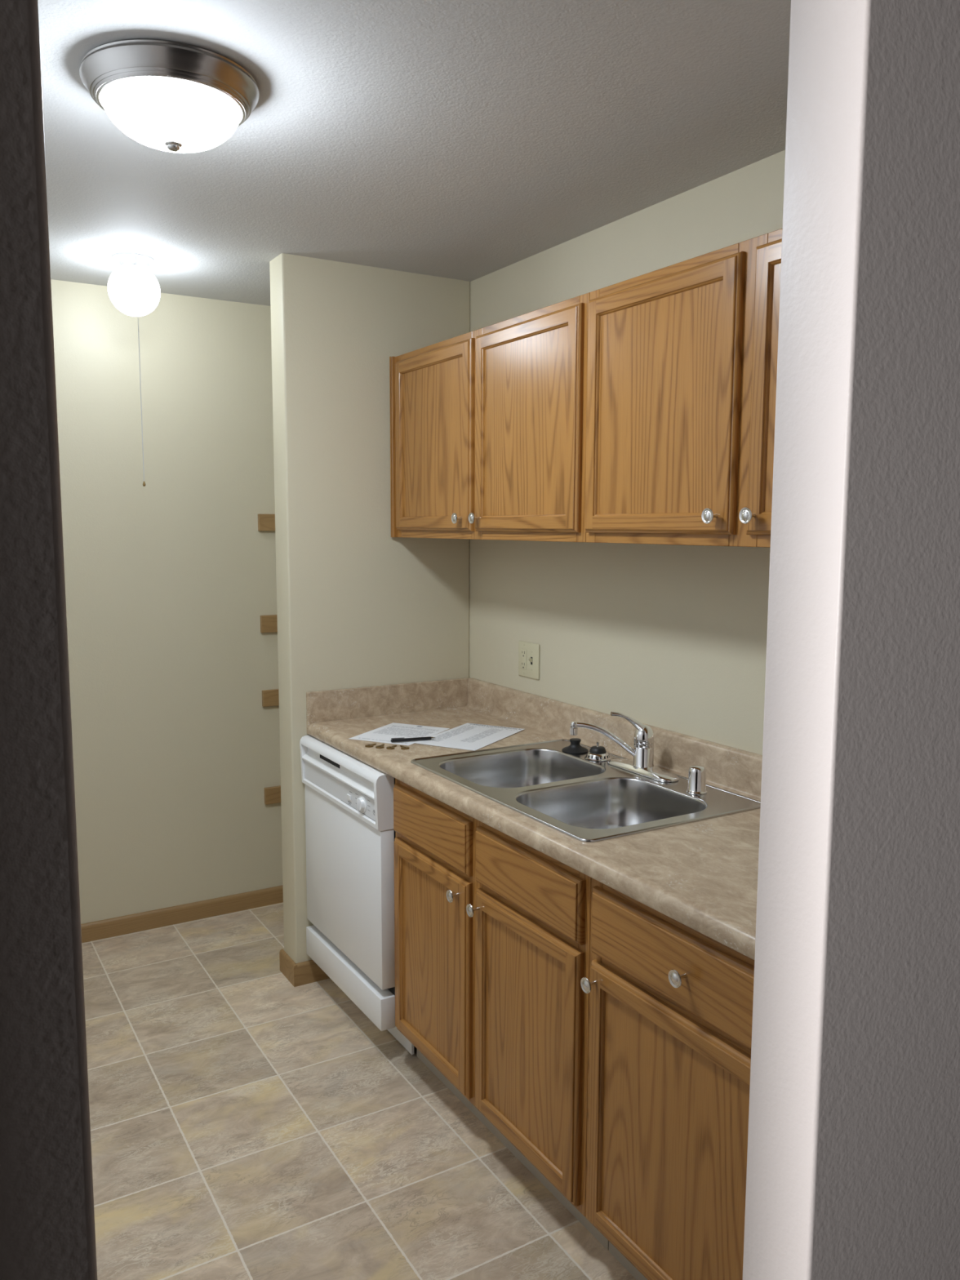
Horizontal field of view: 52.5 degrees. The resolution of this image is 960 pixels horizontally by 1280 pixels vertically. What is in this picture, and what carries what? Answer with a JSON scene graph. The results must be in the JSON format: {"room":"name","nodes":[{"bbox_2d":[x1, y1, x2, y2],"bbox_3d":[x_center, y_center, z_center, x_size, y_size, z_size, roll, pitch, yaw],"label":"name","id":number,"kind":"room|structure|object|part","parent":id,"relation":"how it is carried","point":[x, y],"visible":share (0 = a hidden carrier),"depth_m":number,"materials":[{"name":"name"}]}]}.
{"room":"kitchen","nodes":[
{"label":"kitchen","id":0,"kind":"room"},
{"bbox_2d":[50,279,282,924],"bbox_3d":[-1.294,-0.080,3.728,2.180,2.422,0.100,-4,8,-31],"label":"wall","id":1,"kind":"structure","parent":0,"point":[170,580],"depth_m":3.72,"materials":[{"name":"paint"}]},
{"bbox_2d":[80,884,283,942],"bbox_3d":[-1.269,1.094,3.818,1.980,0.070,0.012,-4,8,-31],"label":"baseboard","id":2,"kind":"structure","parent":1,"relation":"attached to","point":[127,924],"depth_m":3.86,"materials":[{"name":"brown wood"}]},
{"bbox_2d":[257,514,275,530],"bbox_3d":[-0.647,-0.482,4.000,0.542,0.067,0.019,-4,8,-31],"label":"cleat","id":3,"kind":"object","parent":1,"relation":"attached to","point":[265,522],"visible":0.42,"depth_m":3.87,"materials":[{"name":"brown wood"}]},
{"bbox_2d":[260,614,277,632],"bbox_3d":[-0.648,-0.079,4.047,0.542,0.069,0.019,-4,8,-31],"label":"cleat","id":4,"kind":"object","parent":1,"relation":"attached to","point":[268,623],"visible":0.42,"depth_m":3.92,"materials":[{"name":"brown wood"}]},
{"bbox_2d":[262,688,279,706],"bbox_3d":[-0.649,0.222,4.083,0.542,0.066,0.019,-4,8,-31],"label":"cleat","id":5,"kind":"object","parent":1,"relation":"attached to","point":[269,697],"visible":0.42,"depth_m":3.95,"materials":[{"name":"brown wood"}]},
{"bbox_2d":[263,785,280,804],"bbox_3d":[-0.650,0.626,4.130,0.542,0.068,0.019,-4,8,-31],"label":"cleat","id":6,"kind":"object","parent":1,"relation":"attached to","point":[272,794],"visible":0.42,"depth_m":4.00,"materials":[{"name":"brown wood"}]},
{"bbox_2d":[81,902,636,1279],"bbox_3d":[-0.536,1.298,2.610,2.180,0.050,2.864,-4,8,-31],"label":"floor","id":7,"kind":"structure","parent":0,"point":[246,1122],"depth_m":2.49,"materials":[{"name":"tile"}]},
{"bbox_2d":[299,734,416,1054],"bbox_3d":[-0.195,0.765,3.199,0.610,0.866,0.605,-4,8,-31],"label":"dishwasher","id":8,"kind":"object","parent":7,"relation":"on","point":[350,835],"visible":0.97,"depth_m":2.97,"materials":[{"name":"white metal"}]},
{"bbox_2d":[304,760,375,821],"bbox_3d":[-0.440,0.461,3.017,0.002,0.062,0.572,-4,8,-31],"label":"control panel","id":9,"kind":"object","parent":8,"relation":"attached to","point":[337,788],"depth_m":2.99,"materials":[{"name":"white plastic"}]},
{"bbox_3d":[-0.424,0.431,3.021,0.056,0.162,0.605,-4,8,-31],"label":"control panel","id":10,"kind":"part","parent":8,"relation":"part of","materials":[{"name":"white plastic"}]},
{"bbox_3d":[-0.419,0.749,3.061,0.043,0.476,0.602,-4,8,-31],"label":"door","id":11,"kind":"part","parent":8,"relation":"part of","materials":[{"name":"white metal"}]},
{"bbox_3d":[-0.422,1.060,3.096,0.048,0.099,0.602,-4,8,-31],"label":"access panel","id":12,"kind":"part","parent":8,"relation":"part of","materials":[{"name":"white metal"}]},
{"bbox_2d":[341,783,374,820],"bbox_3d":[-0.362,0.477,2.885,0.001,0.061,0.260,-4,8,-31],"label":"knob","id":13,"kind":"object","parent":8,"relation":"attached to","point":[356,799],"depth_m":2.87,"materials":[{"name":"grey plastic"}]},
{"bbox_3d":[-0.349,1.160,3.143,0.008,0.094,0.582,-4,8,-31],"label":"toe panel","id":14,"kind":"part","parent":8,"relation":"part of","materials":[{"name":"white metal"}]},
{"bbox_2d":[393,777,608,1250],"bbox_3d":[0.229,0.841,2.570,0.651,0.874,0.912,-4,8,-31],"label":"base cabinet","id":15,"kind":"object","parent":7,"relation":"on","point":[492,930],"visible":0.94,"depth_m":2.31,"materials":[{"name":"brown wood"}]},
{"bbox_3d":[-0.131,0.864,2.623,0.007,0.479,0.329,-4,8,-31],"label":"door panel","id":16,"kind":"part","parent":15,"relation":"part of","materials":[{"name":"brown wood"}]},
{"bbox_3d":[-0.133,0.496,2.578,0.019,0.139,0.418,-4,8,-31],"label":"false drawer","id":17,"kind":"part","parent":15,"relation":"part of","materials":[{"name":"brown wood"}]},
{"bbox_3d":[-0.134,0.865,2.621,0.019,0.568,0.418,-4,8,-31],"label":"door","id":18,"kind":"part","parent":15,"relation":"part of","materials":[{"name":"brown wood"}]},
{"bbox_3d":[-0.066,0.639,2.434,0.030,0.033,0.033,-4,8,-31],"label":"knob","id":19,"kind":"part","parent":15,"relation":"part of","materials":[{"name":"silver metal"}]},
{"bbox_3d":[-0.015,0.651,2.349,0.030,0.033,0.033,-4,8,-31],"label":"knob","id":20,"kind":"part","parent":15,"relation":"part of","materials":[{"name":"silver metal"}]},
{"bbox_3d":[0.103,0.911,2.234,0.007,0.479,0.333,-4,8,-31],"label":"door panel","id":21,"kind":"part","parent":15,"relation":"part of","materials":[{"name":"brown wood"}]},
{"bbox_3d":[0.100,0.911,2.232,0.019,0.568,0.422,-4,8,-31],"label":"door","id":22,"kind":"part","parent":15,"relation":"part of","materials":[{"name":"brown wood"}]},
{"bbox_3d":[0.101,0.542,2.189,0.019,0.139,0.422,-4,8,-31],"label":"false drawer","id":23,"kind":"part","parent":15,"relation":"part of","materials":[{"name":"brown wood"}]},
{"bbox_2d":[306,677,762,959],"bbox_3d":[0.216,0.331,2.551,0.637,0.143,2.051,-4,8,-31],"label":"countertop","id":24,"kind":"structure","parent":15,"relation":"on","point":[702,875],"depth_m":2.43,"materials":[{"name":"stone"}]},
{"bbox_2d":[364,742,376,747],"bbox_3d":[-0.326,0.315,2.918,0.025,0.004,0.047,4,8,27],"label":"key","id":25,"kind":"object","parent":24,"relation":"on","point":[371,744],"visible":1,"depth_m":2.90,"materials":[{"name":"gold metal"}]},
{"bbox_2d":[375,743,384,748],"bbox_3d":[-0.295,0.317,2.906,0.025,0.004,0.047,2,7,11],"label":"key","id":26,"kind":"object","parent":24,"relation":"on","point":[381,746],"visible":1,"depth_m":2.89,"materials":[{"name":"gold metal"}]},
{"bbox_2d":[386,745,396,749],"bbox_3d":[-0.261,0.318,2.894,0.025,0.004,0.047,3,7,22],"label":"key","id":27,"kind":"object","parent":24,"relation":"on","point":[393,746],"visible":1,"depth_m":2.88,"materials":[{"name":"gold metal"}]},
{"bbox_2d":[349,722,449,745],"bbox_3d":[-0.252,0.297,3.090,0.214,0.001,0.275,3,7,25],"label":"paper sheet","id":28,"kind":"object","parent":24,"relation":"on","point":[384,734],"visible":0.91,"depth_m":3.09,"materials":[{"name":"white paper"}]},
{"bbox_2d":[391,736,435,742],"bbox_3d":[-0.204,0.302,2.976,0.141,0.012,0.010,-2,7,-18],"label":"pen","id":29,"kind":"object","parent":28,"relation":"on","point":[393,740],"visible":1,"depth_m":2.97,"materials":[{"name":"black plastic"}]},
{"bbox_2d":[400,745,408,749],"bbox_3d":[-0.227,0.319,2.891,0.025,0.004,0.047,-3,8,-27],"label":"key","id":30,"kind":"object","parent":24,"relation":"on","point":[402,747],"visible":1,"depth_m":2.88,"materials":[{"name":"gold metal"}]},
{"bbox_2d":[413,723,524,751],"bbox_3d":[-0.029,0.301,3.054,0.212,0.001,0.345,4,8,28],"label":"paper sheet","id":31,"kind":"object","parent":24,"relation":"on","point":[468,736],"visible":0.99,"depth_m":3.04,"materials":[{"name":"white paper"}]},
{"bbox_2d":[410,739,760,842],"bbox_3d":[0.242,0.453,2.524,0.544,0.186,0.825,-4,8,-31],"label":"sink","id":32,"kind":"object","parent":24,"relation":"in","point":[580,798],"visible":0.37,"depth_m":2.52,"materials":[{"name":"grey metal"}]},
{"bbox_3d":[0.113,0.430,2.670,0.397,0.170,0.353,-4,8,-31],"label":"bowl","id":33,"kind":"part","parent":32,"relation":"part of","materials":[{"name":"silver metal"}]},
{"bbox_2d":[561,737,588,754],"bbox_3d":[0.278,0.307,2.842,0.077,0.036,0.077,-4,8,-31],"label":"stopper","id":34,"kind":"object","parent":32,"relation":"on","point":[575,748],"visible":1,"depth_m":2.83,"materials":[{"name":"black rubber"}]},
{"bbox_2d":[584,741,610,761],"bbox_3d":[0.333,0.311,2.750,0.073,0.048,0.073,-4,8,-31],"label":"strainer","id":35,"kind":"object","parent":32,"relation":"on","point":[596,753],"visible":0.99,"depth_m":2.73,"materials":[{"name":"silver metal"}]},
{"bbox_2d":[584,751,610,761],"bbox_3d":[0.333,0.326,2.752,0.073,0.020,0.073,-4,8,-31],"label":"basket","id":36,"kind":"object","parent":35,"relation":"on","point":[591,756],"depth_m":2.73,"materials":[{"name":"silver metal"}]},
{"bbox_3d":[0.311,0.469,2.341,0.397,0.170,0.353,-4,8,-31],"label":"bowl","id":37,"kind":"part","parent":32,"relation":"part of","materials":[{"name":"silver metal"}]},
{"bbox_2d":[686,764,706,794],"bbox_3d":[0.537,0.344,2.408,0.051,0.066,0.051,-4,8,-31],"label":"air gap","id":38,"kind":"object","parent":32,"relation":"on","point":[696,773],"visible":1,"depth_m":2.39,"materials":[{"name":"silver metal"}]},
{"bbox_2d":[569,711,679,782],"bbox_3d":[0.372,0.273,2.564,0.210,0.167,0.258,-4,8,-31],"label":"kitchen faucet","id":39,"kind":"object","parent":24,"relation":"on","point":[642,752],"visible":1,"depth_m":2.58,"materials":[{"name":"silver metal"}]},
{"bbox_3d":[0.341,0.269,2.591,0.180,0.103,0.019,0,7,-4],"label":"spout","id":40,"kind":"part","parent":39,"relation":"part of","materials":[{"name":"silver metal"}]},
{"bbox_3d":[0.405,0.231,2.594,0.119,0.089,0.054,0,7,-1],"label":"lever","id":41,"kind":"part","parent":39,"relation":"part of","materials":[{"name":"silver metal"}]},
{"bbox_2d":[580,878,754,1279],"bbox_3d":[0.598,0.914,1.957,0.651,0.874,0.524,-4,8,-31],"label":"base cabinet","id":42,"kind":"object","parent":7,"relation":"on","point":[671,1004],"visible":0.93,"depth_m":1.81,"materials":[{"name":"brown wood"}]},
{"bbox_3d":[0.222,0.692,1.957,0.030,0.033,0.033,-4,8,-31],"label":"knob","id":43,"kind":"part","parent":42,"relation":"part of","materials":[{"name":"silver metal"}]},
{"bbox_3d":[0.354,0.593,1.770,0.019,0.139,0.486,-4,8,-31],"label":"drawer","id":44,"kind":"part","parent":42,"relation":"part of","materials":[{"name":"brown wood"}]},
{"bbox_3d":[0.356,0.961,1.815,0.007,0.479,0.397,-4,8,-31],"label":"door panel","id":45,"kind":"part","parent":42,"relation":"part of","materials":[{"name":"brown wood"}]},
{"bbox_3d":[0.354,0.598,1.725,0.030,0.033,0.033,-4,8,-31],"label":"knob","id":46,"kind":"part","parent":42,"relation":"part of","materials":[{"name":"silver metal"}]},
{"bbox_2d":[269,253,470,963],"bbox_3d":[-0.364,-0.042,3.434,0.689,2.422,0.124,-4,8,-31],"label":"wall partition","id":47,"kind":"structure","parent":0,"point":[358,605],"depth_m":3.27,"materials":[{"name":"paint"}]},
{"bbox_2d":[279,949,329,986],"bbox_3d":[-0.613,1.139,3.425,0.141,0.077,0.147,-4,8,-31],"label":"baseboard","id":48,"kind":"structure","parent":47,"relation":"attached to","point":[305,972],"depth_m":3.36,"materials":[{"name":"brown wood"}]},
{"bbox_2d":[37,0,791,306],"bbox_3d":[-0.528,-1.156,2.321,2.180,0.050,2.864,-4,8,-31],"label":"ceiling","id":49,"kind":"structure","parent":0,"point":[469,140],"depth_m":2.12,"materials":[{"name":"paint"}]},
{"bbox_2d":[107,253,160,486],"bbox_3d":[-1.115,-0.866,3.168,0.161,0.728,0.171,-4,8,-31],"label":"globe lamp","id":50,"kind":"object","parent":49,"relation":"hanging from","point":[133,289],"visible":1,"depth_m":3.09,"materials":[{"name":"white glass"}]},
{"bbox_3d":[-1.116,-1.122,3.142,0.161,0.146,0.161,-4,8,-31],"label":"lamp shade","id":51,"kind":"part","parent":50,"relation":"part of","materials":[{"name":"white glass"}]},
{"bbox_3d":[-1.088,-0.862,3.107,0.004,0.709,0.035,-3,7,-25],"label":"pull chain","id":52,"kind":"part","parent":50,"relation":"part of","materials":[{"name":"grey metal"}]},
{"bbox_2d":[79,38,259,152],"bbox_3d":[-0.594,-1.013,1.879,0.330,0.131,0.330,-4,8,-31],"label":"ceiling lamp","id":53,"kind":"object","parent":49,"relation":"attached to","point":[173,96],"visible":1,"depth_m":1.78,"materials":[{"name":"white glass"}]},
{"bbox_3d":[-0.594,-0.999,1.880,0.259,0.079,0.259,-4,8,-31],"label":"lamp shade","id":54,"kind":"part","parent":53,"relation":"part of","materials":[{"name":"white glass"}]},
{"bbox_2d":[0,0,959,1279],"bbox_3d":[-0.235,0.246,0.987,9.000,2.422,0.130,-4,8,-31],"label":"wall","id":55,"kind":"structure","parent":0,"point":[853,1154],"depth_m":1.34,"materials":[{"name":"paint"}]},
{"bbox_2d":[469,150,785,755],"bbox_3d":[0.376,0.015,2.970,0.100,2.422,2.927,-4,8,-31],"label":"wall","id":56,"kind":"structure","parent":0,"point":[673,637],"depth_m":2.73,"materials":[{"name":"paint"}]},
{"bbox_2d":[389,292,590,542],"bbox_3d":[0.094,-0.607,2.928,0.352,0.605,1.090,-4,8,-31],"label":"upper cabinet","id":57,"kind":"object","parent":56,"relation":"attached to","point":[488,424],"visible":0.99,"depth_m":2.74,"materials":[{"name":"brown wood"}]},
{"bbox_3d":[-0.297,-0.654,3.315,0.016,0.605,0.018,-4,8,-31],"label":"scribe moulding","id":58,"kind":"part","parent":57,"relation":"part of","materials":[{"name":"brown wood"}]},
{"bbox_3d":[-0.149,-0.626,3.074,0.007,0.470,0.411,-4,8,-31],"label":"door panel","id":59,"kind":"part","parent":57,"relation":"part of","materials":[{"name":"brown wood"}]},
{"bbox_3d":[-0.152,-0.626,3.071,0.019,0.558,0.500,-4,8,-31],"label":"door","id":60,"kind":"part","parent":57,"relation":"part of","materials":[{"name":"brown wood"}]},
{"bbox_3d":[-0.067,-0.364,2.911,0.030,0.033,0.033,-4,8,-31],"label":"knob","id":61,"kind":"part","parent":57,"relation":"part of","materials":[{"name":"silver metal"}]},
{"bbox_3d":[-0.015,-0.354,2.825,0.030,0.033,0.033,-4,8,-31],"label":"knob","id":62,"kind":"part","parent":57,"relation":"part of","materials":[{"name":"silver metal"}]},
{"bbox_3d":[0.121,-0.573,2.625,0.007,0.470,0.412,-4,8,-31],"label":"door panel","id":63,"kind":"part","parent":57,"relation":"part of","materials":[{"name":"brown wood"}]},
{"bbox_3d":[0.118,-0.573,2.623,0.019,0.558,0.501,-4,8,-31],"label":"door","id":64,"kind":"part","parent":57,"relation":"part of","materials":[{"name":"brown wood"}]},
{"bbox_2d":[518,640,539,679],"bbox_3d":[0.157,0.067,3.227,0.018,0.117,0.121,-4,8,-31],"label":"outlet switch plate","id":65,"kind":"object","parent":56,"relation":"attached to","point":[528,652],"visible":1,"depth_m":3.22,"materials":[{"name":"beige plastic"}]},
{"bbox_2d":[520,648,526,669],"bbox_3d":[0.146,0.064,3.249,0.002,0.067,0.033,-4,8,-31],"label":"receptacle","id":66,"kind":"object","parent":65,"relation":"attached to","point":[523,651],"depth_m":3.25,"materials":[{"name":"beige plastic"}]},
{"bbox_2d":[584,228,782,547],"bbox_3d":[0.621,-0.503,2.055,0.352,0.605,0.957,-4,8,-31],"label":"upper cabinet","id":67,"kind":"object","parent":56,"relation":"attached to","point":[682,369],"visible":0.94,"depth_m":2.08,"materials":[{"name":"brown wood"}]},
{"bbox_3d":[0.394,-0.519,2.174,0.007,0.470,0.408,-4,8,-31],"label":"door panel","id":68,"kind":"part","parent":67,"relation":"part of","materials":[{"name":"brown wood"}]},
{"bbox_3d":[0.477,-0.256,2.008,0.030,0.033,0.033,-4,8,-31],"label":"knob","id":69,"kind":"part","parent":67,"relation":"part of","materials":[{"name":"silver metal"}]},
{"bbox_3d":[0.531,-0.245,1.919,0.030,0.033,0.033,-4,8,-31],"label":"knob","id":70,"kind":"part","parent":67,"relation":"part of","materials":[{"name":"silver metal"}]},
{"bbox_3d":[0.639,-0.469,1.759,0.019,0.558,0.395,-4,8,-31],"label":"door","id":71,"kind":"part","parent":67,"relation":"part of","materials":[{"name":"brown wood"}]},
{"bbox_3d":[0.642,-0.469,1.761,0.007,0.470,0.306,-4,8,-31],"label":"door panel","id":72,"kind":"part","parent":67,"relation":"part of","materials":[{"name":"brown wood"}]}
]}

